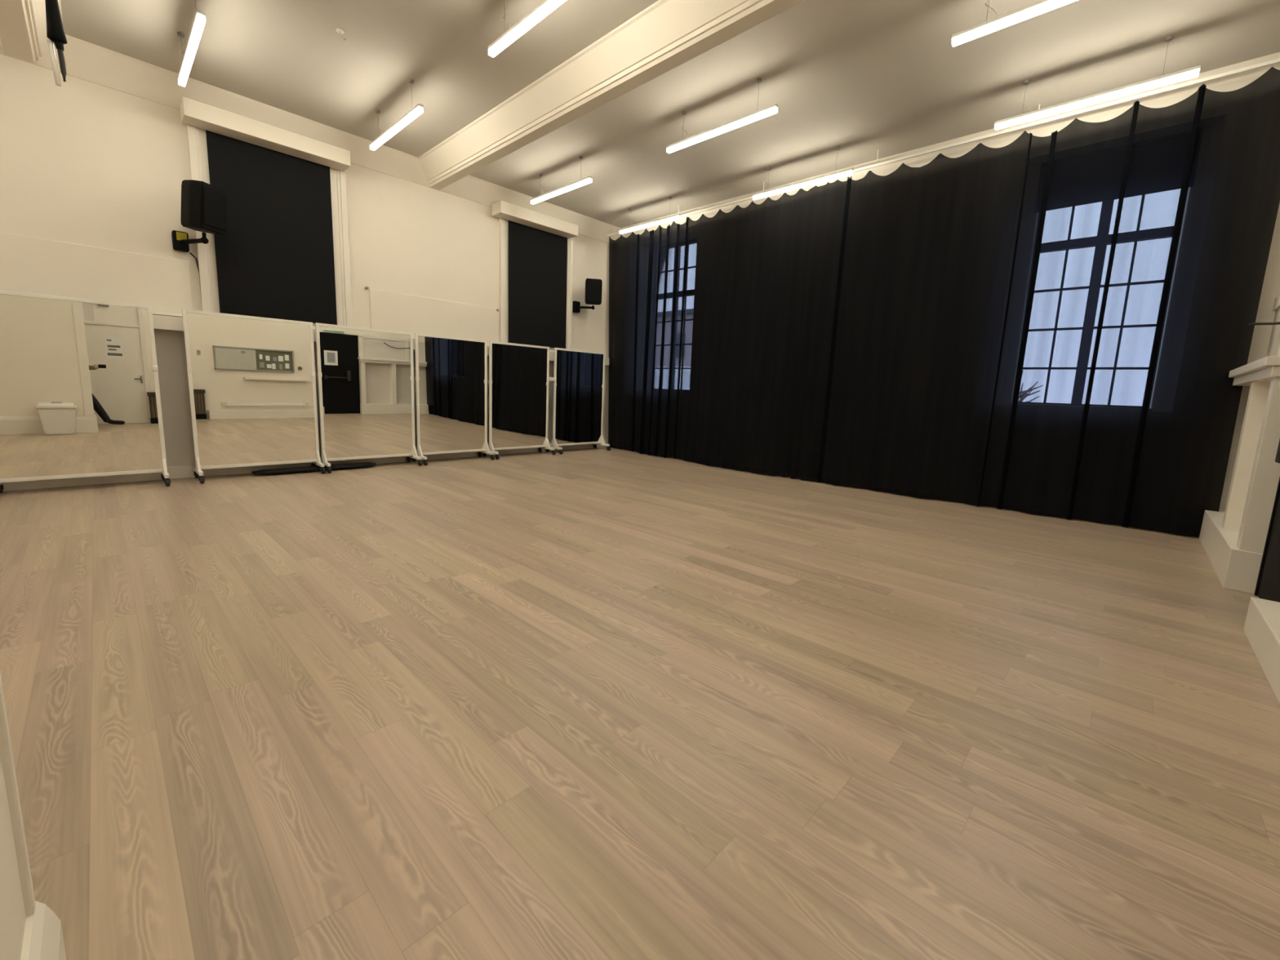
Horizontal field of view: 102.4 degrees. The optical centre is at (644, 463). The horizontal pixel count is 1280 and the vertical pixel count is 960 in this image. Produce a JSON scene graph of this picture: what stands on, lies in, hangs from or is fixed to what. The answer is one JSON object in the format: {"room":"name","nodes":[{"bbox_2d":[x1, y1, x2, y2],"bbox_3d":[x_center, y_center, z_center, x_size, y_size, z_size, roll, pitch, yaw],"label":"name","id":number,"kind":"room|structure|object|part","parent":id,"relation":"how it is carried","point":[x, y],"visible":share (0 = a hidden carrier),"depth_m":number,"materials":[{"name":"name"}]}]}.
{"room":"exercise studio","nodes":[
{"label":"exercise studio","id":0,"kind":"room"},
{"bbox_2d":[0,752,26,959],"bbox_3d":[-2.267,-0.854,-1.222,0.600,4.270,4.450,10,11,43],"label":"wall","id":1,"kind":"structure","parent":0,"point":[12,911],"depth_m":0.78,"materials":[{"name":"paint"}]},
{"bbox_2d":[0,673,35,916],"bbox_3d":[-1.005,-0.683,0.612,0.018,2.900,0.115,10,11,43],"label":"trim","id":2,"kind":"structure","parent":1,"relation":"attached to","point":[6,749],"depth_m":0.83,"materials":[{"name":"white paint"}]},
{"bbox_2d":[21,900,66,959],"bbox_3d":[-2.342,1.106,-0.915,0.632,0.300,4.482,10,11,43],"label":"baseboard","id":3,"kind":"structure","parent":1,"relation":"attached to","point":[43,939],"depth_m":0.84,"materials":[{"name":"white paint"}]},
{"bbox_2d":[0,53,608,446],"bbox_3d":[-4.748,-2.026,6.204,0.200,4.270,12.320,10,11,43],"label":"wall","id":4,"kind":"structure","parent":0,"point":[82,162],"depth_m":5.43,"materials":[{"name":"paint"}]},
{"bbox_2d":[0,231,192,313],"bbox_3d":[-6.566,-1.782,4.139,0.030,0.575,4.400,10,11,43],"label":"panel","id":5,"kind":"object","parent":4,"relation":"attached to","point":[28,264],"visible":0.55,"depth_m":5.17,"materials":[{"name":"paint"}]},
{"bbox_2d":[171,230,208,252],"bbox_3d":[-4.885,-2.402,5.520,0.480,0.200,0.144,6,9,24],"label":"wall bracket","id":6,"kind":"object","parent":4,"relation":"attached to","point":[180,241],"visible":1,"depth_m":5.54,"materials":[{"name":"black metal"}]},
{"bbox_3d":[-5.045,-2.418,5.592,0.100,0.200,0.130,10,11,43],"label":"wall plate","id":7,"kind":"part","parent":6,"relation":"part of","materials":[{"name":"black plastic"}]},
{"bbox_3d":[-4.836,-2.412,5.519,0.395,0.112,0.068,5,9,18],"label":"arm","id":8,"kind":"part","parent":6,"relation":"part of","materials":[{"name":"black plastic"}]},
{"bbox_2d":[180,179,227,235],"bbox_3d":[-4.667,-2.703,5.424,0.357,0.490,0.300,3,8,5],"label":"speaker","id":9,"kind":"object","parent":6,"relation":"attached to","point":[203,204],"visible":1,"depth_m":5.32},
{"bbox_2d":[203,186,227,231],"bbox_3d":[-4.519,-2.677,5.413,0.058,0.366,0.264,3,8,5],"label":"grille","id":10,"kind":"object","parent":9,"relation":"attached to","point":[215,200],"depth_m":5.40,"materials":[{"name":"black metal"}]},
{"bbox_2d":[189,252,201,298],"bbox_3d":[-4.998,-2.017,5.741,0.025,0.646,0.090,9,11,39],"label":"cable","id":11,"kind":"object","parent":4,"relation":"attached to","point":[190,253],"visible":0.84,"depth_m":5.72,"materials":[{"name":"rubber"}]},
{"bbox_2d":[186,124,352,326],"bbox_3d":[-4.429,-2.792,6.218,0.050,2.135,1.540,10,11,43],"label":"window","id":12,"kind":"structure","parent":4,"relation":"in","point":[197,137],"depth_m":6.56,"materials":[{"name":"white paint"}]},
{"bbox_2d":[179,96,351,324],"bbox_3d":[-4.349,-2.807,6.095,0.270,2.124,1.565,10,11,43],"label":"roller blind","id":13,"kind":"object","parent":12,"relation":"attached to","point":[274,257],"visible":0.9,"depth_m":6.12,"materials":[{"name":"black fabric"}]},
{"bbox_2d":[1,310,608,491],"bbox_3d":[-4.753,-0.790,6.170,0.150,1.835,11.670,10,11,43],"label":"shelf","id":14,"kind":"object","parent":4,"relation":"attached to","point":[166,322],"visible":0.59,"depth_m":5.84,"materials":[{"name":"white paint"}]},
{"bbox_2d":[0,34,621,243],"bbox_3d":[-4.588,-3.964,5.771,0.150,0.320,11.820,10,11,43],"label":"trim","id":15,"kind":"structure","parent":4,"relation":"attached to","point":[85,60],"depth_m":5.94,"materials":[{"name":"paint"}]},
{"bbox_2d":[154,329,607,466],"bbox_3d":[-4.804,-0.771,6.221,0.012,1.500,11.670,10,11,43],"label":"panel","id":16,"kind":"object","parent":4,"relation":"attached to","point":[171,353],"visible":0.22,"depth_m":5.78,"materials":[{"name":"paint"}]},
{"bbox_2d":[368,288,497,343],"bbox_3d":[-3.095,-2.183,7.770,0.030,0.585,1.960,10,11,43],"label":"panel","id":17,"kind":"object","parent":4,"relation":"attached to","point":[388,310],"visible":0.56,"depth_m":7.65,"materials":[{"name":"paint"}]},
{"bbox_2d":[499,217,573,350],"bbox_3d":[-1.846,-3.086,8.921,0.050,2.135,1.480,10,11,43],"label":"window","id":18,"kind":"structure","parent":4,"relation":"in","point":[504,224],"depth_m":8.53,"materials":[{"name":"white paint"}]},
{"bbox_2d":[492,200,577,348],"bbox_3d":[-1.829,-3.094,8.731,0.270,2.124,1.530,10,11,43],"label":"roller blind","id":19,"kind":"object","parent":18,"relation":"attached to","point":[538,242],"visible":0.91,"depth_m":8.82,"materials":[{"name":"black fabric"}]},
{"bbox_2d":[572,301,595,312],"bbox_3d":[-1.135,-2.896,9.488,0.423,0.200,0.149,5,9,17],"label":"wall bracket","id":20,"kind":"object","parent":4,"relation":"attached to","point":[576,307],"visible":1,"depth_m":9.48,"materials":[{"name":"black metal"}]},
{"bbox_3d":[-1.272,-2.907,9.530,0.100,0.200,0.130,10,11,43],"label":"wall plate","id":21,"kind":"part","parent":20,"relation":"part of","materials":[{"name":"black plastic"}]},
{"bbox_3d":[-1.086,-2.888,9.500,0.339,0.072,0.072,3,8,9],"label":"arm","id":22,"kind":"part","parent":20,"relation":"part of","materials":[{"name":"black plastic"}]},
{"bbox_2d":[585,278,602,305],"bbox_3d":[-0.942,-3.154,9.434,0.300,0.467,0.335,1,8,-9],"label":"speaker","id":23,"kind":"object","parent":20,"relation":"attached to","point":[593,287],"visible":1,"depth_m":9.29},
{"bbox_2d":[0,446,1279,959],"bbox_3d":[-1.644,0.689,3.533,9.000,0.100,12.320,10,11,43],"label":"floor","id":24,"kind":"structure","parent":0,"point":[598,703],"depth_m":1.89,"materials":[{"name":"brown wood"}]},
{"bbox_2d":[0,289,170,493],"bbox_3d":[-5.530,-0.664,5.014,0.472,1.860,1.187,10,11,43],"label":"mirror","id":25,"kind":"object","parent":24,"relation":"on","point":[80,397],"visible":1,"depth_m":5.01,"materials":[{"name":"clear glass"}]},
{"bbox_2d":[182,309,325,483],"bbox_3d":[-4.547,-0.776,6.043,0.472,1.860,1.206,10,11,43],"label":"mirror","id":26,"kind":"object","parent":24,"relation":"on","point":[251,380],"visible":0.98,"depth_m":5.99,"materials":[{"name":"clear glass"}]},
{"bbox_2d":[251,462,376,474],"bbox_3d":[-4.196,0.054,6.623,0.223,0.054,1.375,10,11,43],"label":"roll","id":27,"kind":"object","parent":24,"relation":"on","point":[295,469],"visible":0.93,"depth_m":6.47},
{"bbox_2d":[315,322,422,473],"bbox_3d":[-3.704,-0.872,6.924,0.472,1.860,1.189,10,11,43],"label":"mirror","id":28,"kind":"object","parent":24,"relation":"on","point":[366,375],"visible":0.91,"depth_m":6.87,"materials":[{"name":"clear glass"}]},
{"bbox_2d":[411,333,494,465],"bbox_3d":[-2.890,-0.965,7.777,0.472,1.860,1.114,10,11,43],"label":"mirror","id":29,"kind":"object","parent":24,"relation":"on","point":[451,379],"visible":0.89,"depth_m":7.73,"materials":[{"name":"clear glass"}]},
{"bbox_2d":[482,341,555,459],"bbox_3d":[-2.084,-1.057,8.620,0.472,1.860,1.144,10,11,43],"label":"mirror","id":30,"kind":"object","parent":24,"relation":"on","point":[519,373],"visible":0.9,"depth_m":8.57,"materials":[{"name":"clear glass"}]},
{"bbox_3d":[-2.086,-1.119,8.615,0.037,1.681,1.086,10,11,42],"label":"glass","id":31,"kind":"part","parent":30,"relation":"part of","materials":[{"name":"mirror"}]},
{"bbox_2d":[545,347,610,454],"bbox_3d":[-1.239,-1.153,9.505,0.472,1.860,1.299,10,11,43],"label":"mirror","id":32,"kind":"object","parent":24,"relation":"on","point":[578,379],"visible":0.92,"depth_m":9.50,"materials":[{"name":"clear glass"}]},
{"bbox_3d":[-1.204,-1.220,9.540,0.033,1.681,1.131,10,11,42],"label":"glass","id":33,"kind":"part","parent":32,"relation":"part of","materials":[{"name":"mirror"}]},
{"bbox_2d":[60,0,1279,227],"bbox_3d":[-1.411,-3.640,2.978,9.000,0.100,12.520,10,11,43],"label":"ceiling","id":34,"kind":"structure","parent":0,"point":[861,77],"depth_m":4.97,"materials":[{"name":"paint"}]},
{"bbox_2d":[0,0,62,63],"bbox_3d":[-2.600,-3.313,1.770,8.600,0.310,0.590,10,11,43],"label":"beam","id":35,"kind":"structure","parent":34,"relation":"attached to","point":[23,23],"depth_m":4.33,"materials":[{"name":"paint"}]},
{"bbox_2d":[44,0,66,86],"bbox_3d":[-3.534,-2.987,3.045,0.084,1.371,0.084,10,11,43],"label":"hanging cord","id":36,"kind":"object","parent":34,"relation":"hanging from","point":[55,33],"visible":1,"depth_m":3.09,"materials":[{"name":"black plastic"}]},
{"bbox_3d":[-3.578,-2.428,3.117,0.024,0.242,0.039,10,11,43],"label":"pale cord","id":37,"kind":"part","parent":36,"relation":"part of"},
{"bbox_2d":[177,0,205,86],"bbox_3d":[-3.924,-3.711,4.434,1.370,0.368,0.058,10,11,43],"label":"ceiling light","id":38,"kind":"object","parent":34,"relation":"hanging from","point":[199,21],"visible":1,"depth_m":4.36,"materials":[{"name":"grey plastic"}]},
{"bbox_2d":[335,26,346,41],"bbox_3d":[-2.721,-3.831,4.597,0.069,0.085,0.069,4,8,12],"label":"ceiling hook","id":39,"kind":"object","parent":34,"relation":"attached to","point":[340,30],"visible":1,"depth_m":4.59,"materials":[{"name":"white metal"}]},
{"bbox_2d":[369,78,423,150],"bbox_3d":[-2.753,-3.845,5.659,1.370,0.368,0.058,10,11,43],"label":"ceiling light","id":40,"kind":"object","parent":34,"relation":"hanging from","point":[417,110],"visible":1,"depth_m":5.59,"materials":[{"name":"grey plastic"}]},
{"bbox_2d":[369,106,422,150],"bbox_3d":[-2.762,-3.683,5.679,1.362,0.042,0.048,10,11,43],"label":"diffuser","id":41,"kind":"object","parent":40,"relation":"attached to","point":[414,113],"depth_m":5.60,"materials":[{"name":"white plastic"}]},
{"bbox_2d":[488,0,566,57],"bbox_3d":[-0.773,-3.500,3.804,1.400,0.368,0.058,10,11,43],"label":"ceiling light","id":42,"kind":"object","parent":34,"relation":"hanging from","point":[545,7],"visible":1,"depth_m":3.95,"materials":[{"name":"grey plastic"}]},
{"bbox_2d":[530,155,592,204],"bbox_3d":[-1.200,-4.021,7.284,1.370,0.368,0.058,10,11,43],"label":"ceiling light","id":43,"kind":"object","parent":34,"relation":"hanging from","point":[586,180],"visible":1,"depth_m":7.22,"materials":[{"name":"grey plastic"}]},
{"bbox_2d":[530,177,591,204],"bbox_3d":[-1.209,-3.860,7.305,1.362,0.042,0.048,10,11,43],"label":"diffuser","id":44,"kind":"object","parent":43,"relation":"attached to","point":[584,181],"depth_m":7.25,"materials":[{"name":"white plastic"}]},
{"bbox_2d":[417,0,804,190],"bbox_3d":[0.055,-3.616,4.549,8.600,0.310,0.560,10,11,43],"label":"beam","id":45,"kind":"structure","parent":34,"relation":"attached to","point":[665,35],"depth_m":4.78,"materials":[{"name":"paint"}]},
{"bbox_2d":[619,196,680,234],"bbox_3d":[0.071,-4.166,8.614,1.370,0.368,0.058,10,11,43],"label":"ceiling light","id":46,"kind":"object","parent":34,"relation":"hanging from","point":[677,216],"visible":1,"depth_m":8.57,"materials":[{"name":"grey plastic"}]},
{"bbox_2d":[619,215,680,234],"bbox_3d":[0.062,-4.005,8.634,1.362,0.042,0.048,10,11,43],"label":"diffuser","id":47,"kind":"object","parent":46,"relation":"attached to","point":[665,220],"depth_m":8.58,"materials":[{"name":"white plastic"}]},
{"bbox_2d":[666,77,777,153],"bbox_3d":[0.780,-3.677,5.429,1.400,0.368,0.058,10,11,43],"label":"ceiling light","id":48,"kind":"object","parent":34,"relation":"hanging from","point":[770,110],"visible":1,"depth_m":5.37,"materials":[{"name":"grey plastic"}]},
{"bbox_2d":[666,106,777,153],"bbox_3d":[0.771,-3.516,5.450,1.392,0.042,0.048,10,11,43],"label":"diffuser","id":49,"kind":"object","parent":48,"relation":"attached to","point":[763,113],"depth_m":5.38,"materials":[{"name":"white plastic"}]},
{"bbox_2d":[752,146,853,199],"bbox_3d":[2.051,-3.822,6.759,1.400,0.368,0.058,10,11,43],"label":"ceiling light","id":50,"kind":"object","parent":34,"relation":"hanging from","point":[844,173],"visible":1,"depth_m":6.71,"materials":[{"name":"grey plastic"}]},
{"bbox_2d":[752,170,853,199],"bbox_3d":[2.042,-3.660,6.779,1.392,0.042,0.048,10,11,43],"label":"diffuser","id":51,"kind":"object","parent":50,"relation":"attached to","point":[841,174],"depth_m":6.72,"materials":[{"name":"white plastic"}]},
{"bbox_2d":[607,57,1279,235],"bbox_3d":[2.372,-3.924,6.949,8.540,0.195,0.024,10,11,43],"label":"rail","id":52,"kind":"object","parent":34,"relation":"attached to","point":[1275,60],"visible":0.84,"depth_m":5.23,"materials":[{"name":"white metal"}]},
{"bbox_2d":[608,175,852,481],"bbox_3d":[0.880,-2.036,8.469,4.657,4.038,0.303,10,11,44],"label":"curtain","id":53,"kind":"object","parent":52,"relation":"hanging from","point":[721,325],"visible":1,"depth_m":8.01,"materials":[{"name":"black fabric"}]},
{"bbox_2d":[817,66,1279,537],"bbox_3d":[3.905,-1.515,5.671,3.777,4.038,0.224,9,11,41],"label":"curtain","id":54,"kind":"object","parent":52,"relation":"hanging from","point":[1054,325],"visible":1,"depth_m":5.33,"materials":[{"name":"black fabric"}]},
{"bbox_2d":[951,0,1077,46],"bbox_3d":[2.884,-3.312,3.459,1.410,0.368,0.058,10,11,43],"label":"ceiling light","id":55,"kind":"object","parent":34,"relation":"hanging from","point":[1041,6],"visible":1,"depth_m":3.71,"materials":[{"name":"grey plastic"}]},
{"bbox_2d":[994,35,1200,129],"bbox_3d":[4.024,-3.442,4.652,1.410,0.368,0.058,10,11,43],"label":"ceiling light","id":56,"kind":"object","parent":34,"relation":"hanging from","point":[1188,73],"visible":1,"depth_m":4.58,"materials":[{"name":"grey plastic"}]},
{"bbox_2d":[994,69,1199,129],"bbox_3d":[4.015,-3.280,4.672,1.402,0.042,0.048,10,11,43],"label":"diffuser","id":57,"kind":"object","parent":56,"relation":"attached to","point":[1184,74],"depth_m":4.59,"materials":[{"name":"white plastic"}]},
{"bbox_2d":[617,52,1279,510],"bbox_3d":[2.598,-1.946,7.573,9.000,4.270,0.360,10,11,43],"label":"wall","id":58,"kind":"structure","parent":0,"point":[1270,291],"depth_m":4.97,"materials":[{"name":"paint"}]},
{"bbox_3d":[1.589,-0.914,0.200,0.200,4.270,11.820,10,11,43],"label":"wall","id":59,"kind":"structure","parent":0,"visible":0},
{"bbox_2d":[1198,509,1262,594],"bbox_3d":[4.739,0.648,4.158,0.215,0.280,2.020,10,11,43],"label":"baseboard","id":60,"kind":"structure","parent":59,"relation":"attached to","point":[1236,569],"depth_m":3.59,"materials":[{"name":"white paint"}]},
{"bbox_2d":[1222,294,1279,553],"bbox_3d":[4.766,-0.440,4.000,0.235,1.920,2.040,10,11,43],"label":"fireplace surround","id":61,"kind":"object","parent":59,"relation":"attached to","point":[1255,476],"visible":0.8,"depth_m":3.44,"materials":[{"name":"white paint"}]},
{"bbox_2d":[1243,596,1279,705],"bbox_3d":[2.530,0.939,1.854,0.215,0.200,2.530,10,11,43],"label":"baseboard","id":62,"kind":"structure","parent":59,"relation":"attached to","point":[1261,629],"depth_m":2.50,"materials":[{"name":"white paint"}]},
{"bbox_2d":[1247,321,1279,325],"bbox_3d":[4.890,-1.147,3.960,0.060,0.158,0.846,7,10,31],"label":"cable","id":63,"kind":"object","parent":59,"relation":"attached to","point":[1277,322],"visible":1,"depth_m":4.15,"materials":[{"name":"rubber"}]},
{"bbox_2d":[1253,439,1279,602],"bbox_3d":[3.785,-0.151,2.936,0.140,2.140,0.926,10,11,43],"label":"door","id":64,"kind":"structure","parent":59,"relation":"in","point":[1268,584],"depth_m":3.25,"materials":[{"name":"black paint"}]},
{"bbox_2d":[1266,307,1279,356],"bbox_3d":[4.896,-0.383,3.986,0.015,1.820,1.890,10,11,43],"label":"panel","id":65,"kind":"object","parent":59,"relation":"attached to","point":[1275,334],"visible":0.2,"depth_m":4.43,"materials":[{"name":"paint"}]}
]}

